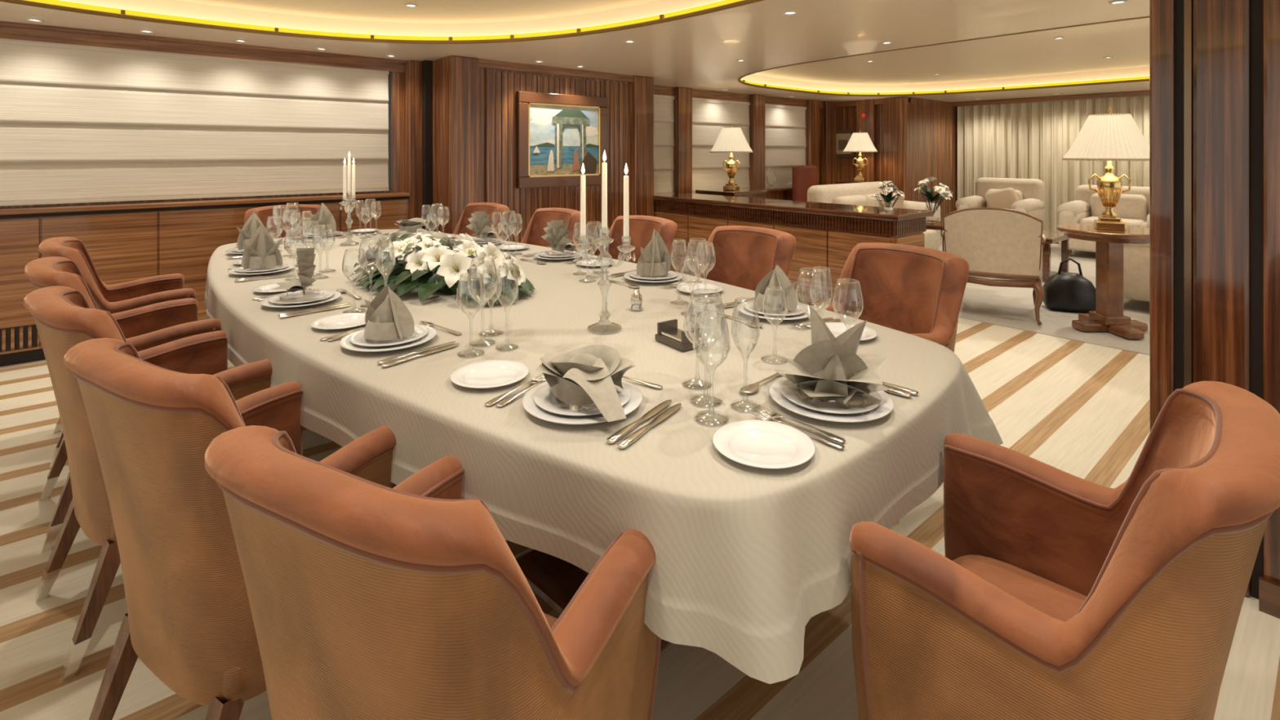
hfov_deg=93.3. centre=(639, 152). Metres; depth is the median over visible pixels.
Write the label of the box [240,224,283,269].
folded napkin
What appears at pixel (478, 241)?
dinner plate
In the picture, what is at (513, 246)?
plate
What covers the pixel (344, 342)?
charger plate
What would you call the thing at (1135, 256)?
sofa
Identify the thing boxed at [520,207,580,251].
dining chair
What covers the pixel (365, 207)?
wine glass
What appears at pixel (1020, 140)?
curtain
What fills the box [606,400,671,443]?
table knife
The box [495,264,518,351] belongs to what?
wine glass
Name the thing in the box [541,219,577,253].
folded napkin
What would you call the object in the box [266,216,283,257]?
wine glass
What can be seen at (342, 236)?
spoon
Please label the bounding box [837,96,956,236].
wall
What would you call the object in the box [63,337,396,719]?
dining chair
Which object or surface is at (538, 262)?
spoon
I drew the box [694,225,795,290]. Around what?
dining chair
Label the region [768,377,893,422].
charger plate
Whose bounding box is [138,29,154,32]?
recessed light
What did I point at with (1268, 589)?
baseboard
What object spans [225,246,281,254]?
charger plate
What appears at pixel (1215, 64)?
wood column
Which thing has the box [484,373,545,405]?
fork
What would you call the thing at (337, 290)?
spoon
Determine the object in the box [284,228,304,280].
wine glass
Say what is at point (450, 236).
plate
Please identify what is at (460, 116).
wall
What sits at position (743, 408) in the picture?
wine glass
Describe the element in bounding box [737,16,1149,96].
trim
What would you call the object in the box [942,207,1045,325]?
armchair
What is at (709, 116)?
blind
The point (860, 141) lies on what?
table lamp
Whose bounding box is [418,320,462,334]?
spoon
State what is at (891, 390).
table knife
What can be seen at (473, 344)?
wine glass
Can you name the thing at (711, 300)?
wine glass
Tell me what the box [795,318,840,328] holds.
fork
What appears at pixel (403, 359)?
table knife
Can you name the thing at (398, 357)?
table knife
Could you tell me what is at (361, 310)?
wine glass
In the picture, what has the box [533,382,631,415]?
dinner plate
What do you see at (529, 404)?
charger plate
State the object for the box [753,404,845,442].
fork
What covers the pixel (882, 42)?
recessed light
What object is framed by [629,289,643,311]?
salt shaker
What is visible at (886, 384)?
table knife
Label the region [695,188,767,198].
end table
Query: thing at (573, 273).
wine glass
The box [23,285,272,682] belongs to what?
dining chair
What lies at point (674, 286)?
fork
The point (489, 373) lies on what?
plate
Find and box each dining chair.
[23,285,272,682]
[24,256,221,553]
[38,236,195,468]
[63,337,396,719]
[204,425,661,719]
[244,204,320,238]
[453,202,509,239]
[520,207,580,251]
[600,215,677,263]
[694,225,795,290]
[810,242,969,532]
[849,381,1279,719]
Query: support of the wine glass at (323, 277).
on the tablecloth
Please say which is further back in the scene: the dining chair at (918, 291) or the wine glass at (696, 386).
the dining chair at (918, 291)
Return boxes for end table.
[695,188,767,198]
[835,179,882,183]
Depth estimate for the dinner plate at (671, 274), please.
2.60 m
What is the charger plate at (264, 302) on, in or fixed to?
on the tablecloth
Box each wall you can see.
[0,71,820,208]
[404,55,653,255]
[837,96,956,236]
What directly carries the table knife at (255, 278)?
on the tablecloth
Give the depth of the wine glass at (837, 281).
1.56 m
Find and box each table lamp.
[710,124,753,190]
[842,129,877,181]
[1062,106,1149,230]
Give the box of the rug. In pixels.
[937,235,1149,355]
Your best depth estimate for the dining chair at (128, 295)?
2.74 m
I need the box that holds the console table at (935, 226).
[925,220,944,251]
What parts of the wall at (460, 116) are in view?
framed painting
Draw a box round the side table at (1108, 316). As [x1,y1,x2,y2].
[1056,223,1149,339]
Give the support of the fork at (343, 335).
on the tablecloth
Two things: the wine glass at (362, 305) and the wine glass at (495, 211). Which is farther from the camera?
the wine glass at (495, 211)
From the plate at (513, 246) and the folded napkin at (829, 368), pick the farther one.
the plate at (513, 246)
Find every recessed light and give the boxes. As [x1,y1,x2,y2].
[25,17,44,22]
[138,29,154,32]
[234,39,247,42]
[315,47,327,49]
[386,54,395,57]
[404,3,417,7]
[624,40,635,43]
[782,10,797,14]
[880,41,893,44]
[1053,36,1064,39]
[1108,0,1127,4]
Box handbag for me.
[1042,257,1095,313]
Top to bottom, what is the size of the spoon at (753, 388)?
0.010 m
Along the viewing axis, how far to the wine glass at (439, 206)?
3.70 m
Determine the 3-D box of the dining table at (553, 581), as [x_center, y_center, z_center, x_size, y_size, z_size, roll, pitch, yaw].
[-0.811,0.929,2.670,1.613,0.742,3.890,0,0,-45]
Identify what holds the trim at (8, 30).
attached to the ceiling
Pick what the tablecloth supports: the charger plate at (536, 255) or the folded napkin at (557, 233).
the charger plate at (536, 255)
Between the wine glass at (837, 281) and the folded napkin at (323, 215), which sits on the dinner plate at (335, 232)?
the folded napkin at (323, 215)
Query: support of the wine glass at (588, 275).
on the tablecloth
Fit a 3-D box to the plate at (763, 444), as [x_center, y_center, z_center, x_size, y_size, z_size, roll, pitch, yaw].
[0.228,0.541,1.118,0.186,0.014,0.186,0,0,-40]
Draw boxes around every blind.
[0,38,389,205]
[653,94,675,195]
[692,97,750,193]
[764,103,806,188]
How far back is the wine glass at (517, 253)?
3.27 m
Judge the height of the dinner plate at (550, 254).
0.016 m
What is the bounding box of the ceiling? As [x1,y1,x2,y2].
[0,0,1149,102]
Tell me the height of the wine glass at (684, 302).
0.231 m
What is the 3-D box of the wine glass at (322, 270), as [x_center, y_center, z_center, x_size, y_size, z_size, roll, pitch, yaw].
[-1.448,0.453,2.798,0.072,0.191,0.072,0,0,-40]
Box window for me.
[387,71,391,189]
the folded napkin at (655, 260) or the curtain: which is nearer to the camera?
the folded napkin at (655, 260)
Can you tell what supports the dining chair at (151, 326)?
on the floor
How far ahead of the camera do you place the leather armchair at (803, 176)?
8.54 m
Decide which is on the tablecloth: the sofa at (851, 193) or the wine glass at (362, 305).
the wine glass at (362, 305)
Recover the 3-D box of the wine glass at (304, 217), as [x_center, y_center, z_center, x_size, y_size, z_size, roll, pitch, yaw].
[-1.833,0.453,3.317,0.072,0.191,0.072,0,0,-40]
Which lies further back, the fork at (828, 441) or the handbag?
the handbag
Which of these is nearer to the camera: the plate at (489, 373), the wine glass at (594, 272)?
the plate at (489, 373)
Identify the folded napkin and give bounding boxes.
[235,212,271,249]
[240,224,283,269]
[271,247,315,297]
[307,203,336,233]
[364,284,414,340]
[395,217,428,232]
[466,211,498,239]
[535,344,636,422]
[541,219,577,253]
[636,228,671,276]
[755,264,797,311]
[773,305,888,406]
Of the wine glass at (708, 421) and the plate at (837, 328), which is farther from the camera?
the plate at (837, 328)
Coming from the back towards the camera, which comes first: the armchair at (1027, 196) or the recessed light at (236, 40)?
the armchair at (1027, 196)
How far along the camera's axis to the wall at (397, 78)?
5.27 m
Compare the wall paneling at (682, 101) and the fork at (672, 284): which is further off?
the wall paneling at (682, 101)
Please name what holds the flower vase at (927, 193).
on the console table at (935, 226)
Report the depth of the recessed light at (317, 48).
4.62 m
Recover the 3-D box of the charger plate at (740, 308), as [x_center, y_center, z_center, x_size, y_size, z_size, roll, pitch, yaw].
[0.461,0.539,2.057,0.260,0.018,0.260,0,0,-40]
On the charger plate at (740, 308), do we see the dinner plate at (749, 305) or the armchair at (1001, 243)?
the dinner plate at (749, 305)
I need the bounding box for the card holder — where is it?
[654,319,704,351]
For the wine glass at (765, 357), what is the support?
on the tablecloth
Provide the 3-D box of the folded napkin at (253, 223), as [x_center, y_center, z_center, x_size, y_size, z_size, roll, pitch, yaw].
[-2.119,0.425,3.318,0.168,0.194,0.141,0,0,-21]
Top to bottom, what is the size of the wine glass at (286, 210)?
0.241 m
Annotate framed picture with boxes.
[835,128,854,157]
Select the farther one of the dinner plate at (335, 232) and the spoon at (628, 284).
the dinner plate at (335, 232)
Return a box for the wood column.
[1149,0,1279,599]
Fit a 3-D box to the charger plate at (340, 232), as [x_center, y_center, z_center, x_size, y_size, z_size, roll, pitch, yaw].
[-2.088,0.539,3.967,0.260,0.018,0.260,0,0,-40]
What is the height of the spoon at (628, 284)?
0.010 m
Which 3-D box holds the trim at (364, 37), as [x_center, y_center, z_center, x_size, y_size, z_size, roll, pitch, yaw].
[-1.038,-0.827,1.808,4.494,0.065,5.601,0,0,-40]
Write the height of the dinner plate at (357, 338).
0.016 m
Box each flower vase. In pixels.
[870,181,904,208]
[914,177,952,222]
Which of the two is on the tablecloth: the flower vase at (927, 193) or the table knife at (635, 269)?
the table knife at (635, 269)
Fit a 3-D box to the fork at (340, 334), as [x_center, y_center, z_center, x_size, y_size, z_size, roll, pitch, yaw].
[-0.870,0.542,1.840,0.025,0.010,0.200,0,0,39]
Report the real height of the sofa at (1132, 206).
0.870 m
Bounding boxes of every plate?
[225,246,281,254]
[227,263,294,275]
[231,248,244,253]
[232,259,241,264]
[234,262,288,273]
[252,281,288,293]
[259,289,341,307]
[267,289,333,304]
[298,231,343,237]
[303,231,339,235]
[310,312,365,329]
[339,324,436,351]
[348,324,428,346]
[351,228,378,233]
[446,234,456,238]
[449,360,528,388]
[472,237,500,244]
[477,239,504,246]
[496,244,529,250]
[521,379,642,424]
[533,251,584,260]
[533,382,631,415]
[538,249,579,258]
[576,258,613,266]
[623,271,683,283]
[629,270,678,280]
[676,282,723,294]
[712,419,815,468]
[737,300,810,319]
[743,300,807,316]
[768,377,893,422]
[780,379,881,413]
[824,321,877,340]
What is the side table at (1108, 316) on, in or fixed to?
on the rug
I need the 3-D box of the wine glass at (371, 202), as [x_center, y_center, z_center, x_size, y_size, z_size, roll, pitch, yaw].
[-1.784,0.441,4.089,0.077,0.216,0.077,0,0,-40]
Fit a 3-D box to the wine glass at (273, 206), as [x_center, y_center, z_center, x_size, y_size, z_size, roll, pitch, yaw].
[-2.172,0.433,3.624,0.064,0.231,0.064,0,0,-40]
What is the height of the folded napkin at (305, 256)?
0.163 m
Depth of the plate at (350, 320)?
1.94 m
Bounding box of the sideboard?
[0,191,409,366]
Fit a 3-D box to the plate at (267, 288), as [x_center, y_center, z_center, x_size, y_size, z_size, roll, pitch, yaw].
[-1.437,0.541,2.413,0.186,0.014,0.186,0,0,-40]
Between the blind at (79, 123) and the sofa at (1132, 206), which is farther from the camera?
the sofa at (1132, 206)
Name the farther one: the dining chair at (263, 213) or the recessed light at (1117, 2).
the dining chair at (263, 213)
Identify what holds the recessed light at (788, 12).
in the ceiling
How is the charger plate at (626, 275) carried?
on the tablecloth
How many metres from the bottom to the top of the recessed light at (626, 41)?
0.008 m
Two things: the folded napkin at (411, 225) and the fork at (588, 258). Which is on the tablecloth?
the fork at (588, 258)
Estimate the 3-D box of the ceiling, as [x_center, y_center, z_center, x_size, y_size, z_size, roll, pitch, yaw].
[1.820,-0.950,3.186,13.900,0.300,8.500,0,0,-40]
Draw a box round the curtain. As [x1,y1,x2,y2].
[956,96,1149,242]
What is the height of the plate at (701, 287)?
0.014 m
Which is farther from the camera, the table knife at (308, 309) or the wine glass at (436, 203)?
the wine glass at (436, 203)
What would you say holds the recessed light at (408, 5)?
in the ceiling
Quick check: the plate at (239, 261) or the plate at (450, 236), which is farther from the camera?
the plate at (450, 236)
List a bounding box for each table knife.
[226,256,242,258]
[234,274,296,281]
[235,273,294,279]
[277,302,350,315]
[278,304,351,318]
[377,341,455,364]
[381,343,459,367]
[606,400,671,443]
[608,269,636,275]
[617,403,681,448]
[715,297,755,306]
[719,302,740,307]
[881,381,919,395]
[883,386,911,397]
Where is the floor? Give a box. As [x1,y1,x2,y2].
[0,243,1279,719]
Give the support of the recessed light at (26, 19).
in the ceiling
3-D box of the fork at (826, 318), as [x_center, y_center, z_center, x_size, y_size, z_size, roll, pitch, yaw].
[0.549,0.542,1.938,0.200,0.010,0.025,0,0,-33]
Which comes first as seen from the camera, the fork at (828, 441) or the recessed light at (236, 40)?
the fork at (828, 441)
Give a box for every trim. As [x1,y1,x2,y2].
[0,0,764,44]
[0,21,1149,108]
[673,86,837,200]
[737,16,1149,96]
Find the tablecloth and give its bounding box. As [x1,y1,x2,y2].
[204,229,1003,684]
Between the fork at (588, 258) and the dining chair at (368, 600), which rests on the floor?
the dining chair at (368, 600)
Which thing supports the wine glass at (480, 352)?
on the tablecloth
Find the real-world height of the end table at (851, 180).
0.890 m
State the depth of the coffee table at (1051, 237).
6.12 m
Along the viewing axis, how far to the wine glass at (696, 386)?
1.43 m
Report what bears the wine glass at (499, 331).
on the tablecloth
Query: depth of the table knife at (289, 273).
2.64 m
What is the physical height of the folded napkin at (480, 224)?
0.163 m
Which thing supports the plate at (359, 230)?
on the tablecloth
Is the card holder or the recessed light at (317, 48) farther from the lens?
the recessed light at (317, 48)
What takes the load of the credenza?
on the floor
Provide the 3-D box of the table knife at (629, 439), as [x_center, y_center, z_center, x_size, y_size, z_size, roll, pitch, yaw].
[0.025,0.543,1.214,0.021,0.009,0.233,0,0,33]
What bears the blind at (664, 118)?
attached to the wall at (397, 78)
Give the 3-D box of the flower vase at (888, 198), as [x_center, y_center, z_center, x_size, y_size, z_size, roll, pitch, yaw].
[2.470,0.478,6.038,0.320,0.388,0.274,0,0,24]
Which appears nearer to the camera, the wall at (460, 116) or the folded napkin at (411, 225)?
the folded napkin at (411, 225)
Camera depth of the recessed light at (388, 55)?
4.96 m
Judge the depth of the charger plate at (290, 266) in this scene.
2.71 m
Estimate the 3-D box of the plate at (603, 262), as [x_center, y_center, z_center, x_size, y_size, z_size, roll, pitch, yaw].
[-0.219,0.541,2.948,0.186,0.014,0.186,0,0,-40]
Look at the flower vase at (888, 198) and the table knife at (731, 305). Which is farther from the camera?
the flower vase at (888, 198)
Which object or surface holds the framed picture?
attached to the wall at (914, 141)
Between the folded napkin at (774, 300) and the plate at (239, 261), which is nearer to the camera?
the folded napkin at (774, 300)
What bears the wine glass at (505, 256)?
on the tablecloth
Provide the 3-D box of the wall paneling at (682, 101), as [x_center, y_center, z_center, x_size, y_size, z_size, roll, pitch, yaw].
[1.460,0.250,8.221,4.330,2.100,0.160,0,0,-40]
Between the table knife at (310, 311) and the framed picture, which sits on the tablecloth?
the table knife at (310, 311)
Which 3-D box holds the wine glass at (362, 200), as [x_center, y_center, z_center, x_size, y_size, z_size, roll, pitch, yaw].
[-1.865,0.433,4.028,0.064,0.231,0.064,0,0,-40]
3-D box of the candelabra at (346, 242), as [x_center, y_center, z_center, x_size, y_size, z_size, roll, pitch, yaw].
[-1.730,0.270,3.596,0.110,0.557,0.194,0,0,-5]
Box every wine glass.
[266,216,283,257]
[271,205,284,244]
[272,206,287,242]
[281,209,299,256]
[284,202,300,243]
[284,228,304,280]
[288,213,302,258]
[298,217,312,235]
[300,210,313,243]
[300,220,322,275]
[311,224,328,279]
[318,229,335,272]
[342,248,366,313]
[355,200,365,235]
[357,236,383,307]
[359,207,370,238]
[363,199,377,235]
[369,201,382,234]
[376,241,395,286]
[429,203,444,225]
[436,206,449,226]
[456,272,485,357]
[466,257,497,346]
[479,269,502,336]
[491,211,502,236]
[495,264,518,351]
[496,222,509,259]
[500,210,517,257]
[508,213,523,254]
[572,222,586,275]
[578,235,595,282]
[584,221,603,277]
[592,224,609,273]
[670,238,688,304]
[680,256,702,316]
[682,301,712,390]
[685,238,710,309]
[686,288,725,407]
[693,310,730,426]
[694,241,715,303]
[730,297,760,412]
[760,285,787,364]
[795,267,828,321]
[809,266,832,315]
[832,278,863,328]
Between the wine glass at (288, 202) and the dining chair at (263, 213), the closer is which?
the wine glass at (288, 202)
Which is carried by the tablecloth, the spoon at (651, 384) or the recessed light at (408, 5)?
the spoon at (651, 384)
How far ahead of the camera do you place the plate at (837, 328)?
1.84 m
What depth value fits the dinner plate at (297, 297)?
2.23 m
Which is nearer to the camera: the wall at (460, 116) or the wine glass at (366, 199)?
the wine glass at (366, 199)
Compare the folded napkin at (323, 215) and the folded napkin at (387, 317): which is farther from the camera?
the folded napkin at (323, 215)
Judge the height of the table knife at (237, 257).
0.009 m
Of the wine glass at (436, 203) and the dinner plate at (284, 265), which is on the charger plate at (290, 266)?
the dinner plate at (284, 265)
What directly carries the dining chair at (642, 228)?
on the floor
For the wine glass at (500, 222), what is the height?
0.191 m
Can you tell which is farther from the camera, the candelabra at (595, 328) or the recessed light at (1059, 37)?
the recessed light at (1059, 37)
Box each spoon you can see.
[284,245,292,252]
[313,235,346,239]
[336,288,361,298]
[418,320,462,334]
[520,258,546,263]
[607,280,639,288]
[622,376,662,388]
[716,313,762,327]
[739,372,780,393]
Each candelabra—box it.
[339,152,359,246]
[573,150,635,334]
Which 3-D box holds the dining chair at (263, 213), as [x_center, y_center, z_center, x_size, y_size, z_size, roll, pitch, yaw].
[-2.443,0.841,4.264,0.542,0.918,0.526,0,0,-44]
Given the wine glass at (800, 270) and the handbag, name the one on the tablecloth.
the wine glass at (800, 270)
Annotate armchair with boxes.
[791,164,816,201]
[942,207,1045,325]
[955,177,1045,230]
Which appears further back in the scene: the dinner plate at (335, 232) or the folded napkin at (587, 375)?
the dinner plate at (335, 232)
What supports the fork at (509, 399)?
on the tablecloth
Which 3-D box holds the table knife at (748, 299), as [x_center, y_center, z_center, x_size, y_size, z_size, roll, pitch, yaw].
[0.366,0.543,2.210,0.233,0.009,0.021,0,0,-34]
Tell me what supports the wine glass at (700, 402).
on the tablecloth
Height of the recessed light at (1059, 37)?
0.008 m
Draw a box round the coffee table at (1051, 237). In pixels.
[1042,230,1071,282]
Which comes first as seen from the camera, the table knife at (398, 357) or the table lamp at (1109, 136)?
the table knife at (398, 357)
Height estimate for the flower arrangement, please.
0.204 m
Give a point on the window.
(389, 73)
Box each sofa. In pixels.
[807,181,940,249]
[1057,184,1149,257]
[1123,213,1149,302]
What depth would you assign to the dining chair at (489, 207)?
4.57 m
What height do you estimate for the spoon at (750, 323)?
0.010 m
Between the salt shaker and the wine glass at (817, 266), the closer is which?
the wine glass at (817, 266)
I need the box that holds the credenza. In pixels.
[653,193,933,305]
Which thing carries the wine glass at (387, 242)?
on the tablecloth
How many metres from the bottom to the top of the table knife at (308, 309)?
0.009 m
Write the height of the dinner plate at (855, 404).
0.016 m
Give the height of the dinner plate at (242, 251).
0.016 m
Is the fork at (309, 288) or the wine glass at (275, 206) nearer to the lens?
the fork at (309, 288)
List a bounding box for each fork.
[251,288,311,299]
[320,327,364,340]
[326,332,352,341]
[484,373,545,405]
[495,378,546,406]
[561,257,594,262]
[660,280,696,286]
[664,280,702,287]
[750,408,844,448]
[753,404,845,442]
[786,317,833,326]
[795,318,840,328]
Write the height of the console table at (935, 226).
0.620 m
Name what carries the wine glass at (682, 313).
on the tablecloth
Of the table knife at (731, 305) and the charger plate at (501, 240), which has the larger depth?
the charger plate at (501, 240)
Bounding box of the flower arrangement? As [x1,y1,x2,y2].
[348,228,534,305]
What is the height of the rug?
0.006 m
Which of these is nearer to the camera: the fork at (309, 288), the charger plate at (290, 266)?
the fork at (309, 288)
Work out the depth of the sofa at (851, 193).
7.37 m
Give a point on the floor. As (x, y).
(1078, 409)
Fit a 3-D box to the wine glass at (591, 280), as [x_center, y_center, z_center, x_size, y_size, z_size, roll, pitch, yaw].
[-0.225,0.453,2.586,0.072,0.191,0.072,0,0,-40]
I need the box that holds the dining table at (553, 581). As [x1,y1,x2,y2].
[515,548,671,652]
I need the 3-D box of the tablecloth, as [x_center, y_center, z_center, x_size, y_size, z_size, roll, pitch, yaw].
[-0.810,0.662,2.669,1.681,0.225,4.019,0,0,-45]
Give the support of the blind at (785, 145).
attached to the wall at (397, 78)
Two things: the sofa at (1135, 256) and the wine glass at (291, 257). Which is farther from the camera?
the sofa at (1135, 256)
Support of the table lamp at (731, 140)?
on the end table at (757, 193)
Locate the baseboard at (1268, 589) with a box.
[1258,576,1279,618]
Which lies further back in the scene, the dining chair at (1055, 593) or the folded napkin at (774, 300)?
the folded napkin at (774, 300)
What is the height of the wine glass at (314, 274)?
0.241 m

